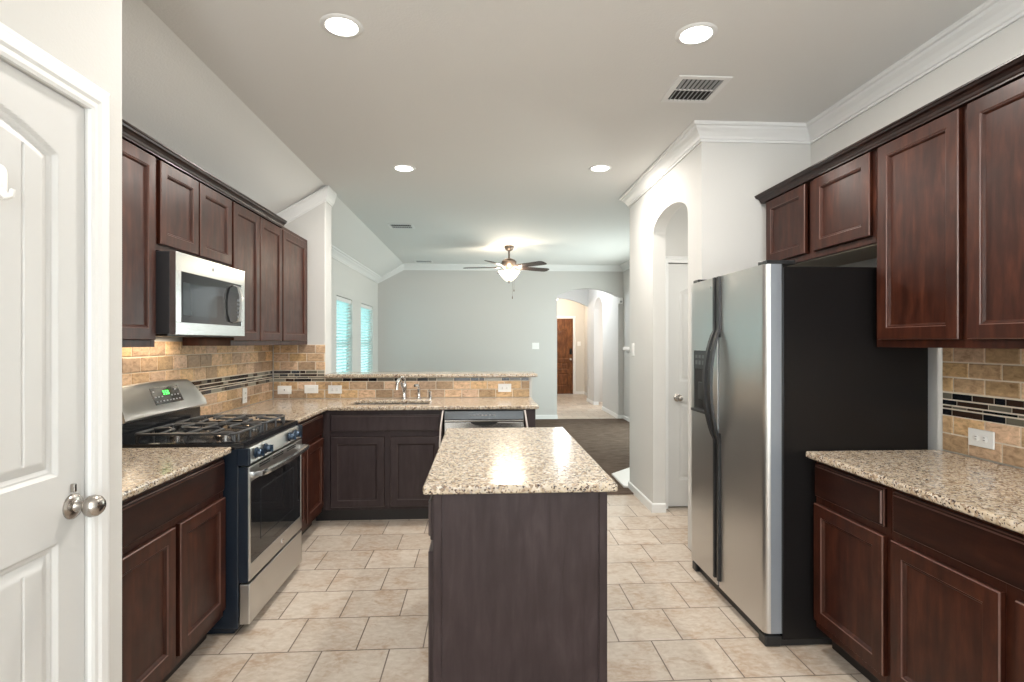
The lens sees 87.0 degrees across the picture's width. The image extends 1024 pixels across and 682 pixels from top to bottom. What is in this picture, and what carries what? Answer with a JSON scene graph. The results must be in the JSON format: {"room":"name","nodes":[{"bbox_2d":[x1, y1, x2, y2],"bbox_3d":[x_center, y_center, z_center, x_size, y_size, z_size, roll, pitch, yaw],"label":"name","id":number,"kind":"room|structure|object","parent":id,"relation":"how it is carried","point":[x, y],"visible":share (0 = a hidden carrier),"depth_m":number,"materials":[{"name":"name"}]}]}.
{"room":"kitchen","nodes":[
{"label":"kitchen","id":0,"kind":"room"},
{"bbox_2d":[0,0,121,681],"bbox_3d":[-1.065,0.007,-0.841,0.120,2.775,4.840,0,0,-3],"label":"wall","id":1,"kind":"structure","parent":0,"point":[85,36],"depth_m":1.49,"materials":[{"name":"grey paint"}]},
{"bbox_2d":[0,59,105,681],"bbox_3d":[-1.098,0.383,1.086,0.113,2.008,0.706,0,0,-3],"label":"door","id":2,"kind":"structure","parent":1,"relation":"in","point":[43,506],"depth_m":1.30,"materials":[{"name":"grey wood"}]},
{"bbox_2d":[0,164,15,199],"bbox_3d":[-1.103,-0.349,1.182,0.036,0.077,0.043,0,0,-3],"label":"hook","id":3,"kind":"object","parent":2,"relation":"attached to","point":[4,194],"visible":1,"depth_m":1.18,"materials":[{"name":"white plastic"}]},
{"bbox_2d":[0,22,109,681],"bbox_3d":[-1.103,0.351,1.086,0.018,2.088,0.852,0,0,-3],"label":"trim","id":4,"kind":"structure","parent":1,"relation":"attached to","point":[17,50],"depth_m":1.46,"materials":[{"name":"white wood"}]},
{"bbox_2d":[155,257,377,414],"bbox_3d":[-2.213,0.123,5.530,0.140,2.544,8.250,0,0,-3],"label":"wall","id":5,"kind":"structure","parent":0,"point":[347,283],"depth_m":7.72,"materials":[{"name":"grey paint"}]},
{"bbox_2d":[122,139,155,346],"bbox_3d":[-1.776,-0.433,2.070,0.305,0.913,0.892,0,0,-3],"label":"upper cabinet","id":6,"kind":"object","parent":5,"relation":"attached to","point":[138,166],"visible":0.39,"depth_m":2.39,"materials":[{"name":"brown wood"}]},
{"bbox_2d":[122,119,286,227],"bbox_3d":[-1.660,-0.888,2.862,0.052,0.054,2.460,0,0,-3],"label":"crown molding","id":7,"kind":"structure","parent":6,"relation":"attached to","point":[131,134],"depth_m":2.78,"materials":[{"name":"brown wood"}]},
{"bbox_2d":[156,159,231,266],"bbox_3d":[-1.823,-0.661,2.897,0.305,0.457,0.760,0,0,-3],"label":"upper cabinet","id":8,"kind":"object","parent":5,"relation":"attached to","point":[193,219],"visible":0.55,"depth_m":2.81,"materials":[{"name":"brown wood"}]},
{"bbox_2d":[156,251,244,336],"bbox_3d":[-1.771,-0.230,2.907,0.429,0.401,0.740,0,0,-3],"label":"microwave","id":9,"kind":"object","parent":8,"relation":"attached to","point":[196,297],"visible":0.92,"depth_m":2.74,"materials":[{"name":"grey metal"}]},
{"bbox_2d":[122,341,272,415],"bbox_3d":[-2.003,0.245,3.130,0.008,0.500,3.175,0,0,-3],"label":"tile backsplash","id":10,"kind":"structure","parent":5,"relation":"attached to","point":[220,373],"depth_m":3.64,"materials":[{"name":"beige tile"}]},
{"bbox_2d":[242,388,246,403],"bbox_3d":[-2.047,0.410,4.142,0.010,0.115,0.072,0,0,-3],"label":"wall outlet","id":11,"kind":"object","parent":10,"relation":"attached to","point":[244,390],"visible":1,"depth_m":4.13,"materials":[{"name":"white plastic"}]},
{"bbox_2d":[182,201,281,345],"bbox_3d":[-1.867,-0.433,3.684,0.305,0.913,0.811,0,0,-3],"label":"upper cabinet","id":12,"kind":"object","parent":5,"relation":"attached to","point":[256,242],"visible":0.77,"depth_m":3.62,"materials":[{"name":"brown wood"}]},
{"bbox_2d":[280,227,306,344],"bbox_3d":[-1.907,-0.433,4.408,0.305,0.913,0.635,0,0,-3],"label":"upper cabinet","id":13,"kind":"object","parent":5,"relation":"attached to","point":[294,247],"visible":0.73,"depth_m":4.36,"materials":[{"name":"brown wood"}]},
{"bbox_2d":[337,296,350,371],"bbox_3d":[-2.281,0.037,7.229,0.145,1.265,0.890,0,0,-3],"label":"window","id":14,"kind":"structure","parent":5,"relation":"in","point":[344,316],"depth_m":7.31,"materials":[{"name":"white"}]},
{"bbox_2d":[361,304,371,371],"bbox_3d":[-2.359,0.037,8.632,0.145,1.265,0.960,0,0,-3],"label":"window","id":15,"kind":"structure","parent":5,"relation":"in","point":[365,343],"depth_m":8.75,"materials":[{"name":"white"}]},
{"bbox_2d":[273,186,531,437],"bbox_3d":[-0.964,0.000,4.894,2.282,2.790,0.200,0,0,-3],"label":"wall","id":16,"kind":"structure","parent":0,"point":[314,226],"depth_m":4.75,"materials":[{"name":"grey paint"}]},
{"bbox_2d":[274,345,324,398],"bbox_3d":[-1.865,0.259,4.739,0.443,0.472,0.008,0,0,-3],"label":"tile backsplash","id":17,"kind":"structure","parent":16,"relation":"attached to","point":[295,366],"depth_m":4.74,"materials":[{"name":"beige tile"}]},
{"bbox_2d":[278,386,290,393],"bbox_3d":[-1.989,0.419,4.720,0.118,0.073,0.009,0,0,-3],"label":"wall outlet","id":18,"kind":"object","parent":17,"relation":"attached to","point":[281,389],"visible":1,"depth_m":4.72,"materials":[{"name":"white plastic"}]},
{"bbox_2d":[280,388,287,391],"bbox_3d":[-1.989,0.419,4.720,0.066,0.033,0.009,0,0,-3],"label":"socket","id":19,"kind":"object","parent":18,"relation":"attached to","point":[281,389],"depth_m":4.72,"materials":[{"name":"white plastic"}]},
{"bbox_2d":[304,385,317,392],"bbox_3d":[-1.760,0.413,4.732,0.118,0.073,0.011,0,0,-3],"label":"light switch","id":20,"kind":"object","parent":17,"relation":"attached to","point":[307,388],"visible":1,"depth_m":4.73,"materials":[{"name":"white plastic"}]},
{"bbox_2d":[276,185,336,224],"bbox_3d":[-1.859,-1.164,4.844,0.491,0.411,0.272,0,0,-3],"label":"trim","id":21,"kind":"structure","parent":16,"relation":"attached to","point":[326,193],"depth_m":4.72,"materials":[{"name":"white wood"}]},
{"bbox_2d":[325,377,528,397],"bbox_3d":[-0.743,0.404,4.802,1.802,0.183,0.008,0,0,-3],"label":"tile backsplash","id":22,"kind":"structure","parent":16,"relation":"attached to","point":[441,387],"depth_m":4.80,"materials":[{"name":"beige tile"}]},
{"bbox_2d":[328,385,341,393],"bbox_3d":[-1.556,0.417,4.744,0.118,0.073,0.010,0,0,-3],"label":"wall outlet","id":23,"kind":"object","parent":22,"relation":"attached to","point":[332,389],"visible":1,"depth_m":4.74,"materials":[{"name":"white plastic"}]},
{"bbox_2d":[498,384,510,391],"bbox_3d":[-0.065,0.410,4.828,0.118,0.073,0.010,0,0,-3],"label":"wall outlet","id":24,"kind":"object","parent":22,"relation":"attached to","point":[501,387],"visible":1,"depth_m":4.83,"materials":[{"name":"white plastic"}]},
{"bbox_2d":[324,371,537,377],"bbox_3d":[-0.715,0.297,4.945,1.869,0.030,0.385,0,0,-3],"label":"bar ledge","id":25,"kind":"object","parent":16,"relation":"on","point":[508,373],"visible":1,"depth_m":4.78,"materials":[{"name":"stone"}]},
{"bbox_2d":[378,270,622,414],"bbox_3d":[-0.190,0.007,9.725,4.650,2.775,0.140,0,0,-3],"label":"wall","id":26,"kind":"structure","parent":0,"point":[429,320],"depth_m":9.63,"materials":[{"name":"grey paint"}]},
{"bbox_2d":[532,343,538,348],"bbox_3d":[0.424,0.070,9.683,0.125,0.115,0.011,0,0,-3],"label":"light switch","id":27,"kind":"object","parent":26,"relation":"attached to","point":[534,345],"visible":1,"depth_m":9.68,"materials":[{"name":"white plastic"}]},
{"bbox_2d":[536,415,557,418],"bbox_3d":[-0.775,1.345,9.665,3.195,0.075,0.113,0,0,-3],"label":"baseboard","id":28,"kind":"structure","parent":26,"relation":"attached to","point":[537,416],"depth_m":9.69,"materials":[{"name":"white wood"}]},
{"bbox_2d":[166,394,869,681],"bbox_3d":[1.179,1.455,5.775,7.400,0.120,17.800,0,0,-3],"label":"floor","id":29,"kind":"structure","parent":0,"point":[354,608],"depth_m":2.73,"materials":[{"name":"tile"}]},
{"bbox_2d":[122,457,225,681],"bbox_3d":[-1.628,0.961,2.056,0.620,0.868,0.957,0,0,-3],"label":"base cabinet","id":30,"kind":"object","parent":29,"relation":"on","point":[174,530],"visible":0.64,"depth_m":2.10,"materials":[{"name":"brown wood"}]},
{"bbox_2d":[122,447,231,500],"bbox_3d":[-1.615,0.510,2.055,0.640,0.030,0.964,0,0,-3],"label":"countertop","id":31,"kind":"structure","parent":30,"relation":"on","point":[143,469],"depth_m":2.22,"materials":[{"name":"stone"}]},
{"bbox_2d":[122,379,309,633],"bbox_3d":[-1.581,0.804,2.926,0.780,1.182,0.764,0,0,-3],"label":"gas range","id":32,"kind":"object","parent":29,"relation":"on","point":[262,491],"visible":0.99,"depth_m":2.74,"materials":[{"name":"silver metal"}]},
{"bbox_2d":[122,420,297,449],"bbox_3d":[-1.633,0.494,2.923,0.677,0.033,0.760,0,0,-3],"label":"cooktop","id":33,"kind":"object","parent":32,"relation":"in","point":[258,436],"depth_m":2.73,"materials":[{"name":"black metal"}]},
{"bbox_2d":[297,413,322,534],"bbox_3d":[-1.720,0.961,3.712,0.620,0.868,0.800,0,0,-3],"label":"base cabinet","id":34,"kind":"object","parent":29,"relation":"on","point":[312,428],"visible":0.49,"depth_m":3.86,"materials":[{"name":"brown wood"}]},
{"bbox_2d":[206,397,538,422],"bbox_3d":[-0.915,0.510,4.069,2.265,0.030,1.428,0,0,-3],"label":"countertop","id":35,"kind":"structure","parent":34,"relation":"on","point":[300,410],"depth_m":4.21,"materials":[{"name":"stone"}]},
{"bbox_2d":[355,403,428,404],"bbox_3d":[-0.995,0.615,4.446,0.642,0.176,0.362,0,0,-3],"label":"sink","id":36,"kind":"object","parent":35,"relation":"in","point":[405,403],"visible":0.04,"depth_m":4.61,"materials":[{"name":"silver metal"}]},
{"bbox_2d":[355,404,399,404],"bbox_3d":[-1.127,0.615,4.439,0.378,0.176,0.362,0,0,-3],"label":"basin","id":37,"kind":"object","parent":36,"relation":"in","point":[355,404],"depth_m":4.61,"materials":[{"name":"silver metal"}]},
{"bbox_2d":[395,376,407,398],"bbox_3d":[-0.943,0.394,4.618,0.060,0.201,0.205,0,0,6],"label":"faucet","id":38,"kind":"object","parent":35,"relation":"on","point":[403,385],"visible":1,"depth_m":4.66,"materials":[{"name":"silver metal"}]},
{"bbox_2d":[414,384,421,398],"bbox_3d":[-0.819,0.428,4.689,0.074,0.135,0.050,0,0,-41],"label":"sprayer","id":39,"kind":"object","parent":35,"relation":"on","point":[417,386],"visible":1,"depth_m":4.68,"materials":[{"name":"silver metal"}]},
{"bbox_2d":[428,389,432,398],"bbox_3d":[-0.711,0.453,4.688,0.048,0.083,0.078,0,0,-3],"label":"soap dispenser","id":40,"kind":"object","parent":35,"relation":"on","point":[429,390],"visible":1,"depth_m":4.69,"materials":[{"name":"silver metal"}]},
{"bbox_2d":[316,410,444,520],"bbox_3d":[-1.046,0.961,4.453,0.990,0.868,0.600,0,0,-3],"label":"base cabinet","id":41,"kind":"object","parent":29,"relation":"on","point":[377,464],"visible":0.74,"depth_m":4.16,"materials":[{"name":"black wood"}]},
{"bbox_2d":[439,409,527,445],"bbox_3d":[-0.227,0.912,4.433,0.696,0.766,0.602,0,0,-3],"label":"dishwasher","id":42,"kind":"object","parent":29,"relation":"on","point":[505,418],"visible":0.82,"depth_m":4.17,"materials":[{"name":"silver metal"}]},
{"bbox_2d":[428,492,606,681],"bbox_3d":[-0.012,0.961,2.490,0.631,0.868,1.206,0,0,-3],"label":"base cabinet","id":43,"kind":"object","parent":29,"relation":"on","point":[517,582],"visible":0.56,"depth_m":1.90,"materials":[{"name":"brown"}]},
{"bbox_2d":[423,427,617,494],"bbox_3d":[-0.003,0.510,2.497,0.679,0.030,1.263,0,0,-3],"label":"countertop","id":44,"kind":"structure","parent":43,"relation":"on","point":[533,459],"depth_m":2.17,"materials":[{"name":"stone"}]},
{"bbox_2d":[522,409,535,427],"bbox_3d":[0.126,0.961,4.519,0.085,0.868,0.580,0,0,-3],"label":"end panel","id":45,"kind":"object","parent":29,"relation":"on","point":[530,413],"visible":0.2,"depth_m":4.23,"materials":[{"name":"brown wood"}]},
{"bbox_2d":[691,260,927,646],"bbox_3d":[1.487,0.509,2.919,0.853,1.772,0.873,0,0,-3],"label":"refrigerator","id":46,"kind":"object","parent":29,"relation":"on","point":[788,363],"visible":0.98,"depth_m":2.50,"materials":[{"name":"silver metal"}]},
{"bbox_2d":[814,461,891,681],"bbox_3d":[1.684,0.961,2.248,0.615,0.868,0.452,0,0,-3],"label":"base cabinet","id":47,"kind":"object","parent":29,"relation":"on","point":[853,513],"visible":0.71,"depth_m":2.19,"materials":[{"name":"brown wood"}]},
{"bbox_2d":[891,488,1023,681],"bbox_3d":[1.723,0.961,1.561,0.615,0.868,0.920,0,0,-3],"label":"base cabinet","id":48,"kind":"object","parent":29,"relation":"on","point":[957,578],"visible":0.76,"depth_m":1.73,"materials":[{"name":"brown wood"}]},
{"bbox_2d":[806,450,1023,533],"bbox_3d":[1.691,0.510,1.786,0.640,0.030,1.378,0,0,-3],"label":"countertop","id":49,"kind":"structure","parent":48,"relation":"on","point":[991,492],"depth_m":1.99,"materials":[{"name":"stone"}]},
{"bbox_2d":[122,0,986,276],"bbox_3d":[1.231,-1.224,5.728,7.300,0.613,17.900,0,0,-3],"label":"ceiling","id":50,"kind":"structure","parent":0,"point":[501,110],"depth_m":2.97,"materials":[{"name":"white paint"}]},
{"bbox_2d":[320,13,363,37],"bbox_3d":[-0.743,-1.373,2.358,0.184,0.014,0.184,0,0,-3],"label":"recessed light","id":51,"kind":"object","parent":50,"relation":"in","point":[336,24],"visible":1,"depth_m":2.34,"materials":[{"name":"white"}]},
{"bbox_2d":[387,224,414,228],"bbox_3d":[-1.317,-1.376,6.426,0.300,0.008,0.260,0,0,-3],"label":"ceiling vent","id":52,"kind":"object","parent":50,"relation":"in","point":[392,226],"visible":1,"depth_m":6.42,"materials":[{"name":"white metal"}]},
{"bbox_2d":[392,164,415,171],"bbox_3d":[-0.856,-1.373,4.283,0.184,0.014,0.184,0,0,-3],"label":"recessed light","id":53,"kind":"object","parent":50,"relation":"in","point":[399,167],"visible":1,"depth_m":4.26,"materials":[{"name":"white glass"}]},
{"bbox_2d":[413,260,433,262],"bbox_3d":[-1.509,-1.376,9.230,0.320,0.008,0.220,0,0,-3],"label":"ceiling vent","id":54,"kind":"object","parent":50,"relation":"in","point":[416,261],"visible":1,"depth_m":9.22,"materials":[{"name":"white metal"}]},
{"bbox_2d":[465,245,548,298],"bbox_3d":[-0.068,-0.998,7.788,1.274,0.765,1.267,0,0,-3],"label":"ceiling fan","id":55,"kind":"object","parent":50,"relation":"hanging from","point":[508,274],"visible":1,"depth_m":7.69,"materials":[{"name":"white glass"}]},
{"bbox_2d":[588,164,611,171],"bbox_3d":[0.698,-1.373,4.283,0.184,0.014,0.184,0,0,-3],"label":"recessed light","id":56,"kind":"object","parent":50,"relation":"in","point":[599,167],"visible":1,"depth_m":4.26,"materials":[{"name":"white"}]},
{"bbox_2d":[660,75,732,102],"bbox_3d":[0.998,-1.376,2.950,0.285,0.008,0.305,0,0,-3],"label":"ceiling vent","id":57,"kind":"object","parent":50,"relation":"in","point":[686,88],"visible":1,"depth_m":2.94,"materials":[{"name":"white metal"}]},
{"bbox_2d":[675,22,717,45],"bbox_3d":[0.825,-1.373,2.420,0.184,0.014,0.184,0,0,-3],"label":"recessed light","id":58,"kind":"object","parent":50,"relation":"in","point":[697,33],"visible":1,"depth_m":2.40,"materials":[{"name":"white"}]},
{"bbox_2d":[557,299,583,390],"bbox_3d":[1.641,0.115,14.505,2.900,2.560,0.120,0,0,-3],"label":"wall","id":59,"kind":"structure","parent":0,"point":[565,307],"depth_m":14.45,"materials":[{"name":"grey paint"}]},
{"bbox_2d":[557,319,572,393],"bbox_3d":[1.165,0.383,14.412,0.934,2.012,0.113,0,0,-3],"label":"door","id":60,"kind":"structure","parent":59,"relation":"in","point":[564,326],"depth_m":14.45,"materials":[{"name":"brown wood"}]},
{"bbox_2d":[557,316,575,393],"bbox_3d":[1.165,0.350,14.409,1.080,2.090,0.018,0,0,-3],"label":"trim","id":61,"kind":"structure","parent":59,"relation":"attached to","point":[558,317],"depth_m":14.43,"materials":[{"name":"white wood"}]},
{"bbox_2d":[557,289,602,401],"bbox_3d":[1.743,0.007,12.677,2.900,2.775,0.120,0,0,-3],"label":"wall","id":62,"kind":"structure","parent":0,"point":[580,296],"depth_m":12.63,"materials":[{"name":"grey paint"}]},
{"bbox_2d":[536,418,633,494],"bbox_3d":[0.098,1.389,7.277,4.710,0.012,4.780,0,0,-3],"label":"floor","id":63,"kind":"structure","parent":0,"point":[607,441],"depth_m":7.66,"materials":[{"name":"brown carpet"}]},
{"bbox_2d":[612,467,629,487],"bbox_3d":[1.385,1.372,5.658,0.443,0.022,1.228,0,0,42],"label":"hearth","id":64,"kind":"object","parent":63,"relation":"on","point":[622,476],"visible":0.31,"depth_m":5.46,"materials":[{"name":"white stone"}]},
{"bbox_2d":[584,306,586,391],"bbox_3d":[2.038,0.115,13.671,0.120,2.560,1.830,0,0,-3],"label":"wall","id":65,"kind":"structure","parent":0,"point":[585,307],"depth_m":14.28,"materials":[{"name":"grey paint"}]},
{"bbox_2d":[588,289,615,412],"bbox_3d":[1.907,0.007,11.269,0.100,2.775,2.710,0,0,-3],"label":"wall","id":66,"kind":"structure","parent":0,"point":[608,301],"depth_m":10.95,"materials":[{"name":"grey paint"}]},
{"bbox_2d":[576,391,598,404],"bbox_3d":[1.867,1.357,13.204,0.273,0.075,2.503,0,0,-3],"label":"baseboard","id":67,"kind":"structure","parent":66,"relation":"attached to","point":[577,392],"depth_m":12.63,"materials":[{"name":"white wood"}]},
{"bbox_2d":[602,406,629,421],"bbox_3d":[2.024,1.357,8.884,0.134,0.075,4.513,0,0,-3],"label":"baseboard","id":68,"kind":"structure","parent":66,"relation":"attached to","point":[610,412],"depth_m":9.91,"materials":[{"name":"white wood"}]},
{"bbox_2d":[623,269,629,417],"bbox_3d":[2.201,0.007,7.545,0.120,2.775,4.720,0,0,-3],"label":"wall","id":69,"kind":"structure","parent":0,"point":[626,274],"depth_m":9.56,"materials":[{"name":"grey paint"}]},
{"bbox_2d":[623,347,629,352],"bbox_3d":[1.670,0.080,5.867,0.220,0.060,1.450,0,0,42],"label":"fireplace mantel","id":70,"kind":"object","parent":69,"relation":"attached to","point":[627,349],"visible":0.19,"depth_m":5.38,"materials":[{"name":"white"}]},
{"bbox_2d":[630,149,693,550],"bbox_3d":[1.211,0.007,4.345,0.105,2.775,1.560,0,0,-3],"label":"wall","id":71,"kind":"structure","parent":0,"point":[650,215],"depth_m":4.43,"materials":[{"name":"grey paint"}]},
{"bbox_2d":[628,481,665,512],"bbox_3d":[1.188,1.357,4.774,0.133,0.075,0.726,0,0,-3],"label":"baseboard","id":72,"kind":"structure","parent":71,"relation":"attached to","point":[653,507],"depth_m":4.53,"materials":[{"name":"white wood"}]},
{"bbox_2d":[666,205,687,263],"bbox_3d":[1.947,0.007,4.621,1.395,2.775,0.110,0,0,-3],"label":"wall","id":73,"kind":"structure","parent":0,"point":[677,227],"depth_m":4.54,"materials":[{"name":"grey paint"}]},
{"bbox_2d":[666,256,687,508],"bbox_3d":[1.678,0.338,4.543,0.850,2.115,0.016,0,0,-3],"label":"trim","id":74,"kind":"structure","parent":73,"relation":"attached to","point":[669,259],"depth_m":4.52,"materials":[{"name":"white wood"}]},
{"bbox_2d":[668,264,687,505],"bbox_3d":[1.678,0.363,4.543,0.734,2.040,0.113,0,0,-3],"label":"door","id":75,"kind":"structure","parent":73,"relation":"in","point":[677,273],"depth_m":4.55,"materials":[{"name":"grey wood"}]},
{"bbox_2d":[694,142,810,280],"bbox_3d":[1.565,0.007,3.523,0.720,2.775,0.120,0,0,-3],"label":"wall","id":76,"kind":"structure","parent":0,"point":[730,223],"depth_m":3.46,"materials":[{"name":"grey paint"}]},
{"bbox_2d":[811,17,1023,469],"bbox_3d":[2.168,0.007,0.272,0.120,2.775,6.700,0,0,-3],"label":"wall","id":77,"kind":"structure","parent":0,"point":[1006,44],"depth_m":2.54,"materials":[{"name":"grey paint"}]},
{"bbox_2d":[331,0,1023,282],"bbox_3d":[0.181,-1.207,3.300,4.390,0.345,12.730,0,0,-3],"label":"trim","id":78,"kind":"structure","parent":77,"relation":"attached to","point":[989,18],"depth_m":3.33,"materials":[{"name":"white wood"}]},
{"bbox_2d":[766,149,876,266],"bbox_3d":[1.785,-0.680,2.952,0.335,0.460,0.955,0,0,-3],"label":"upper cabinet","id":79,"kind":"object","parent":77,"relation":"attached to","point":[829,220],"visible":0.61,"depth_m":2.81,"materials":[{"name":"brown wood"}]},
{"bbox_2d":[755,52,1023,203],"bbox_3d":[1.790,-0.908,2.518,0.364,0.054,1.928,0,0,-3],"label":"crown molding","id":80,"kind":"structure","parent":79,"relation":"attached to","point":[1012,70],"depth_m":2.22,"materials":[{"name":"brown wood"}]},
{"bbox_2d":[877,77,1023,348],"bbox_3d":[1.838,-0.444,2.014,0.335,0.933,0.920,0,0,-3],"label":"upper cabinet","id":81,"kind":"object","parent":77,"relation":"attached to","point":[950,189],"visible":0.85,"depth_m":2.03,"materials":[{"name":"brown wood"}]},
{"bbox_2d":[943,348,1023,468],"bbox_3d":[2.017,0.259,1.801,0.008,0.472,1.360,0,0,-3],"label":"tile backsplash","id":82,"kind":"structure","parent":77,"relation":"attached to","point":[983,388],"depth_m":2.27,"materials":[{"name":"beige tile"}]},
{"bbox_2d":[968,428,994,449],"bbox_3d":[1.978,0.407,2.279,0.010,0.073,0.118,0,0,-3],"label":"wall outlet","id":83,"kind":"object","parent":82,"relation":"attached to","point":[976,437],"visible":1,"depth_m":2.27,"materials":[{"name":"white plastic"}]},
{"bbox_2d":[972,434,979,440],"bbox_3d":[1.977,0.407,2.298,0.009,0.032,0.032,0,0,-3],"label":"socket","id":84,"kind":"object","parent":83,"relation":"attached to","point":[975,437],"depth_m":2.30,"materials":[{"name":"white plastic"}]},
{"bbox_2d":[981,435,987,442],"bbox_3d":[1.979,0.407,2.260,0.009,0.032,0.032,0,0,-3],"label":"socket","id":85,"kind":"object","parent":83,"relation":"attached to","point":[984,438],"depth_m":2.26,"materials":[{"name":"white plastic"}]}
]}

